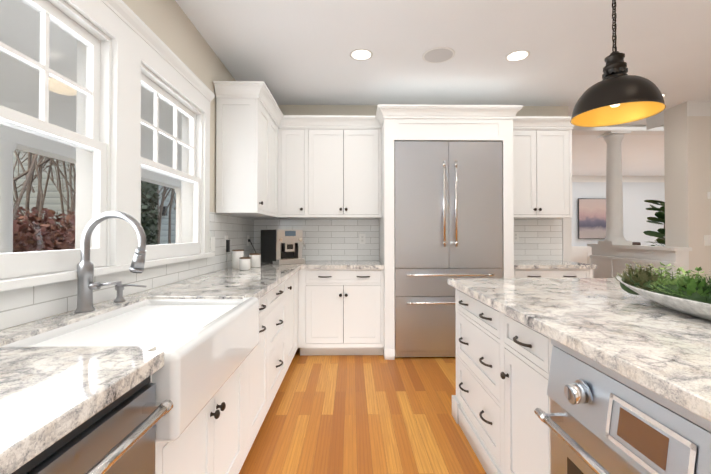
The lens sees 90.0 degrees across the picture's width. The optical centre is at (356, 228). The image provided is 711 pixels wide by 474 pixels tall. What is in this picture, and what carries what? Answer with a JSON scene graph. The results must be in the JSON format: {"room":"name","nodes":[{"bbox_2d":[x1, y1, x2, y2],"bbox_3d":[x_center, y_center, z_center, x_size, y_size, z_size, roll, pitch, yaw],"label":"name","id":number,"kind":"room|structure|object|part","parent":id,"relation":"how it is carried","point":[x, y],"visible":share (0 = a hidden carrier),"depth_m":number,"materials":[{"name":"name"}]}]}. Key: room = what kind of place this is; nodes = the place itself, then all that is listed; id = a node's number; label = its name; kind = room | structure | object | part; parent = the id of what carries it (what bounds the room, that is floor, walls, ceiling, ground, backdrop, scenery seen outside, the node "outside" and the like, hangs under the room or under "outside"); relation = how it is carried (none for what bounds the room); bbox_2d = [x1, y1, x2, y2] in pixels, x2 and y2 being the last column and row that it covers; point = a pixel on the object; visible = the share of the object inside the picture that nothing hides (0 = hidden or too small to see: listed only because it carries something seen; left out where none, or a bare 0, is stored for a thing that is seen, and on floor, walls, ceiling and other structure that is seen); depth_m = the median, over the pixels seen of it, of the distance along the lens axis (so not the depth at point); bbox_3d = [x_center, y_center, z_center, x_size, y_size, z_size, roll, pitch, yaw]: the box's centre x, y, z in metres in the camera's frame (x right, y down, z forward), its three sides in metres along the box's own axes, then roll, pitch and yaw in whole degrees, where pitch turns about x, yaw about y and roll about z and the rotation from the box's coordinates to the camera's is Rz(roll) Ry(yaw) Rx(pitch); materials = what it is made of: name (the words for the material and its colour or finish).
{"room":"kitchen","nodes":[
{"label":"kitchen","id":0,"kind":"room"},
{"bbox_2d":[0,0,253,330],"bbox_3d":[-1.222,-0.133,0.495,0.150,2.730,7.570,0,-1,-1],"label":"wall","id":1,"kind":"structure","parent":0,"point":[170,25],"depth_m":2.48,"materials":[{"name":"beige paint"}]},
{"bbox_2d":[0,0,214,290],"bbox_3d":[-1.204,-0.444,1.259,0.208,1.278,3.130,0,-1,-1],"label":"window","id":2,"kind":"structure","parent":1,"relation":"in","point":[133,46],"depth_m":1.68,"materials":[{"name":"white wood"}]},
{"bbox_3d":[-1.199,-0.361,1.258,0.070,1.056,2.872,0,-1,-1],"label":"window sashes","id":3,"kind":"part","parent":2,"relation":"part of","materials":[{"name":"white wood"}]},
{"bbox_2d":[0,212,253,329],"bbox_3d":[-1.161,0.091,1.768,0.008,0.485,4.720,0,-1,-1],"label":"wall tile","id":4,"kind":"structure","parent":1,"relation":"attached to","point":[19,306],"depth_m":1.80,"materials":[{"name":"white tile"}]},
{"bbox_2d":[211,237,214,250],"label":"outlet plates","id":5,"kind":"object","parent":4,"relation":"attached to","point":[212,238],"depth_m":2.89,"materials":[{"name":"white plastic"}]},
{"bbox_2d":[225,236,229,265],"label":"outlet plates","id":6,"kind":"object","parent":4,"relation":"attached to","point":[227,242],"depth_m":3.19,"materials":[{"name":"white plastic"}]},
{"bbox_2d":[247,235,255,252],"label":"outlet plates","id":7,"kind":"object","parent":4,"relation":"attached to","point":[248,240],"depth_m":3.88,"materials":[{"name":"white plastic"}]},
{"bbox_2d":[213,81,280,216],"bbox_3d":[-0.991,-0.666,3.385,0.373,1.070,0.850,0,-1,-1],"label":"upper cabinet","id":8,"kind":"object","parent":1,"relation":"attached to","point":[273,161],"depth_m":2.97,"materials":[{"name":"white wood"}]},
{"bbox_2d":[239,348,485,473],"bbox_3d":[4.240,1.315,3.072,11.150,0.100,12.600,0,-1,-1],"label":"floor","id":9,"kind":"structure","parent":0,"point":[353,414],"depth_m":2.32,"materials":[{"name":"brown wood"}]},
{"bbox_2d":[0,211,383,473],"bbox_3d":[-0.429,0.588,1.617,1.448,1.318,5.010,0,-1,-1],"label":"base cabinet","id":10,"kind":"object","parent":9,"relation":"on","point":[185,376],"visible":1,"depth_m":1.26,"materials":[{"name":"white painted wood"},{"name":"black metal"}]},
{"bbox_3d":[-0.778,0.800,0.624,0.642,0.868,0.596,0,-1,-1],"label":"dishwasher panel","id":11,"kind":"part","parent":10,"relation":"part of","materials":[{"name":"silver metal"}]},
{"bbox_2d":[75,211,146,312],"bbox_3d":[-0.989,0.129,1.528,0.273,0.402,0.262,0,-1,-1],"label":"faucet","id":12,"kind":"object","parent":10,"relation":"on","point":[85,269],"depth_m":1.42,"materials":[{"name":"silver metal"}]},
{"bbox_2d":[1,297,258,441],"bbox_3d":[-0.779,0.458,1.369,0.591,0.241,0.860,0,-1,-1],"label":"sink","id":13,"kind":"object","parent":10,"relation":"in","point":[202,341],"depth_m":1.22,"materials":[{"name":"white ceramic"}]},
{"bbox_2d":[232,249,243,268],"bbox_3d":[-1.061,0.267,3.177,0.102,0.167,0.102,0,-1,-1],"label":"canister","id":14,"kind":"object","parent":10,"relation":"on","point":[237,254],"visible":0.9,"depth_m":3.13,"materials":[{"name":"white ceramic"}]},
{"bbox_2d":[239,257,250,269],"bbox_3d":[-0.960,0.296,3.048,0.094,0.107,0.094,0,-1,-1],"label":"canister","id":15,"kind":"object","parent":10,"relation":"on","point":[244,263],"visible":1,"depth_m":3.01,"materials":[{"name":"white ceramic"}]},
{"bbox_2d":[249,253,260,267],"bbox_3d":[-0.943,0.289,3.289,0.106,0.127,0.106,0,-1,-1],"label":"canister","id":16,"kind":"object","parent":10,"relation":"on","point":[255,260],"visible":0.96,"depth_m":3.24,"materials":[{"name":"white ceramic"}]},
{"bbox_2d":[261,230,304,264],"bbox_3d":[-0.781,0.183,3.809,0.332,0.350,0.460,1,-1,-38],"label":"coffee machine","id":17,"kind":"object","parent":10,"relation":"on","point":[280,247],"visible":1,"depth_m":3.67,"materials":[{"name":"black plastic"}]},
{"bbox_2d":[394,141,502,356],"bbox_3d":[0.900,0.200,3.776,1.066,2.126,0.702,0,-1,-1],"label":"fridge","id":18,"kind":"object","parent":9,"relation":"on","point":[447,209],"visible":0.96,"depth_m":3.49,"materials":[{"name":"silver metal"}]},
{"bbox_2d":[514,260,596,277],"bbox_3d":[1.959,0.818,3.832,0.841,0.915,0.645,0,-1,-1],"label":"base cabinet","id":19,"kind":"object","parent":9,"relation":"on","point":[544,269],"visible":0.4,"depth_m":3.55,"materials":[{"name":"white"}]},
{"bbox_2d":[514,260,596,268],"bbox_3d":[1.959,0.380,3.840,0.841,0.040,0.640,0,-1,-1],"label":"countertop","id":20,"kind":"structure","parent":19,"relation":"on","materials":[{"name":"stone"}]},
{"bbox_2d":[448,282,710,473],"bbox_3d":[1.235,0.798,0.780,1.269,0.876,3.292,0,-1,-1],"label":"kitchen island","id":21,"kind":"object","parent":9,"relation":"on","point":[582,376],"depth_m":1.18,"materials":[{"name":"white wood"}]},
{"bbox_2d":[448,278,710,413],"bbox_3d":[1.279,0.340,0.793,1.250,0.040,3.376,0,-1,-1],"label":"island countertop","id":22,"kind":"structure","parent":21,"relation":"on","point":[669,349],"depth_m":1.20,"materials":[{"name":"white stone"}]},
{"bbox_2d":[613,261,710,319],"bbox_3d":[1.342,0.227,1.244,0.340,0.198,1.102,0,-1,-1],"label":"bowl","id":23,"kind":"object","parent":22,"relation":"on","point":[688,295],"visible":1,"depth_m":1.41,"materials":[{"name":"silver"}]},
{"bbox_2d":[534,338,710,473],"bbox_3d":[0.894,0.790,0.814,0.588,0.853,0.826,0,-1,-1],"label":"oven","id":24,"kind":"object","parent":21,"relation":"in","point":[601,419],"depth_m":0.92,"materials":[{"name":"silver metal"}]},
{"bbox_2d":[643,200,664,245],"bbox_3d":[4.353,0.403,4.937,0.573,1.773,0.526,0,-1,-1],"label":"fiddle-leaf fig plant","id":25,"kind":"object","parent":9,"relation":"on","point":[660,233],"visible":0.23,"depth_m":5.00,"materials":[{"name":"green plant"}]},
{"bbox_2d":[278,105,567,218],"bbox_3d":[0.648,-0.085,4.232,3.700,2.730,0.150,0,-1,-1],"label":"wall","id":26,"kind":"structure","parent":0,"point":[367,110],"depth_m":4.16,"materials":[{"name":"beige paint"}]},
{"bbox_2d":[281,113,384,220],"bbox_3d":[-0.301,-0.658,3.948,1.123,1.070,0.365,0,-1,-1],"label":"upper cabinet","id":27,"kind":"object","parent":26,"relation":"attached to","point":[333,166],"depth_m":3.80,"materials":[{"name":"white wood"}]},
{"bbox_2d":[254,219,561,259],"bbox_3d":[0.609,0.122,4.150,3.602,0.485,0.008,0,-1,-1],"label":"wall tile","id":28,"kind":"structure","parent":26,"relation":"attached to","point":[338,239],"depth_m":4.14,"materials":[{"name":"white tile"}]},
{"bbox_2d":[359,234,364,243],"label":"outlet plates","id":29,"kind":"object","parent":28,"relation":"attached to","point":[361,240],"depth_m":4.13,"materials":[{"name":"white plastic"}]},
{"bbox_2d":[514,232,518,241],"label":"outlet plates","id":30,"kind":"object","parent":28,"relation":"attached to","point":[516,234],"depth_m":4.16,"materials":[{"name":"white plastic"}]},
{"bbox_2d":[385,105,504,156],"bbox_3d":[0.900,-1.032,3.826,1.074,0.325,0.655,0,-1,-1],"label":"upper cabinet","id":31,"kind":"object","parent":26,"relation":"attached to","point":[473,123],"depth_m":3.49,"materials":[{"name":"white wood"}]},
{"bbox_2d":[501,117,572,220],"bbox_3d":[1.929,-0.658,3.998,0.786,1.070,0.330,0,-1,-1],"label":"upper cabinet","id":32,"kind":"object","parent":26,"relation":"attached to","point":[537,151],"depth_m":3.84,"materials":[{"name":"white wood"}]},
{"bbox_2d":[175,0,710,175],"bbox_3d":[4.240,-1.524,3.108,11.150,0.120,12.600,0,-1,-1],"label":"ceiling","id":33,"kind":"structure","parent":0,"point":[292,52],"depth_m":2.90,"materials":[{"name":"paint"}]},
{"bbox_2d":[350,48,372,60],"bbox_3d":[0.037,-1.462,2.986,0.195,0.006,0.195,-1,-1,44],"label":"recessed light","id":34,"kind":"object","parent":33,"relation":"in","point":[361,54],"depth_m":2.98,"materials":[{"name":"white"}]},
{"bbox_2d":[422,47,454,62],"bbox_3d":[0.687,-1.462,2.995,0.270,0.008,0.270,0,-1,-1],"label":"ceiling speaker","id":35,"kind":"object","parent":33,"relation":"attached to","point":[438,54],"visible":1,"depth_m":2.99,"materials":[{"name":"white"}]},
{"bbox_2d":[505,50,529,61],"bbox_3d":[1.357,-1.462,3.005,0.195,0.006,0.195,-1,-1,44],"label":"recessed light","id":36,"kind":"object","parent":33,"relation":"in","point":[518,55],"depth_m":2.99,"materials":[{"name":"white"}]},
{"bbox_2d":[572,125,663,134],"bbox_3d":[5.687,-1.399,5.059,7.800,0.079,0.220,0,-1,-1],"label":"header beam","id":37,"kind":"structure","parent":33,"relation":"attached to","point":[633,129],"depth_m":4.92,"materials":[{"name":"white paint"}]},
{"bbox_2d":[570,0,665,126],"bbox_3d":[1.236,-1.012,1.707,0.368,0.938,0.368,0,-1,-1],"label":"pendant lamp","id":38,"kind":"object","parent":33,"relation":"hanging from","point":[617,95],"visible":1,"depth_m":1.67,"materials":[{"name":"black metal"}]},
{"bbox_2d":[572,182,664,245],"bbox_3d":[5.224,-0.019,9.305,9.000,2.730,0.200,0,-1,-1],"label":"wall","id":39,"kind":"structure","parent":0,"point":[636,214],"depth_m":9.24,"materials":[{"name":"paint"}]},
{"bbox_2d":[578,198,605,238],"bbox_3d":[6.202,-0.266,9.154,1.010,1.040,0.033,0,-1,-1],"label":"framed art","id":40,"kind":"object","parent":39,"relation":"attached to","point":[591,218],"visible":0.64,"depth_m":9.13,"materials":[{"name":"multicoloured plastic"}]},
{"bbox_2d":[562,176,664,263],"bbox_3d":[5.162,-0.052,6.751,8.800,2.730,5.094,0,-1,-1],"label":"trim","id":41,"kind":"structure","parent":39,"relation":"attached to","point":[578,254],"depth_m":9.17,"materials":[{"name":"white wood"}]},
{"bbox_2d":[587,244,691,278],"bbox_3d":[3.656,0.752,4.726,0.210,1.070,1.470,0,-1,-1],"label":"wall","id":42,"kind":"structure","parent":0,"point":[609,261],"depth_m":4.60,"materials":[{"name":"white paint"}]},
{"bbox_2d":[597,131,631,244],"bbox_3d":[3.662,-0.569,5.058,0.280,1.580,0.280,0,-1,-1],"label":"round column","id":43,"kind":"structure","parent":42,"relation":"on","point":[614,206],"depth_m":4.98,"materials":[{"name":"white wood"}]},
{"bbox_2d":[664,101,710,284],"bbox_3d":[4.274,-0.085,4.181,1.050,2.730,0.300,0,-1,-1],"label":"wall","id":44,"kind":"structure","parent":0,"point":[687,153],"depth_m":4.04,"materials":[{"name":"paint"}]},
{"bbox_2d":[646,101,710,129],"bbox_3d":[4.273,-1.364,4.327,1.049,0.170,0.561,0,-1,-1],"label":"crown molding","id":45,"kind":"structure","parent":44,"relation":"attached to","point":[698,108],"depth_m":4.04,"materials":[{"name":"white"}]},
{"bbox_2d":[704,235,710,245],"bbox_3d":[3.972,0.128,4.019,0.080,0.120,0.008,0,-1,-1],"label":"light switch","id":46,"kind":"object","parent":44,"relation":"attached to","point":[707,240],"depth_m":4.02,"materials":[{"name":"white plastic"}]},
{"label":"outside","id":47,"kind":"structure","parent":0,"visible":0},
{"bbox_3d":[-21.285,1.835,4.590,39.850,0.100,70.000,0,-1,-1],"label":"ground","id":48,"kind":"structure","parent":47,"visible":0},
{"bbox_2d":[0,0,181,188],"bbox_3d":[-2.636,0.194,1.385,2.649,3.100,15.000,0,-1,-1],"label":"porch ceiling","id":49,"kind":"structure","parent":48,"relation":"on","point":[58,92],"depth_m":3.25,"materials":[{"name":"white paint"}]},
{"bbox_2d":[0,139,16,252],"bbox_3d":[-3.866,0.115,3.818,0.316,2.120,0.316,0,-1,-28],"label":"porch post","id":50,"kind":"object","parent":49,"relation":"on","point":[6,146],"depth_m":3.80,"materials":[{"name":"white wood"}]},
{"bbox_2d":[175,188,180,242],"bbox_3d":[-3.927,0.169,7.967,0.316,2.120,0.316,0,-1,-28],"label":"porch post","id":51,"kind":"object","parent":49,"relation":"on","point":[178,198],"depth_m":7.86,"materials":[{"name":"white"}]},
{"bbox_2d":[13,149,175,251],"bbox_3d":[-10.795,-5.459,20.686,17.972,14.917,35.066,0,-1,-1],"label":"garden","id":52,"kind":"object","parent":48,"relation":"on","point":[38,231],"depth_m":9.39,"materials":[{"name":"brown plant"}]}
]}

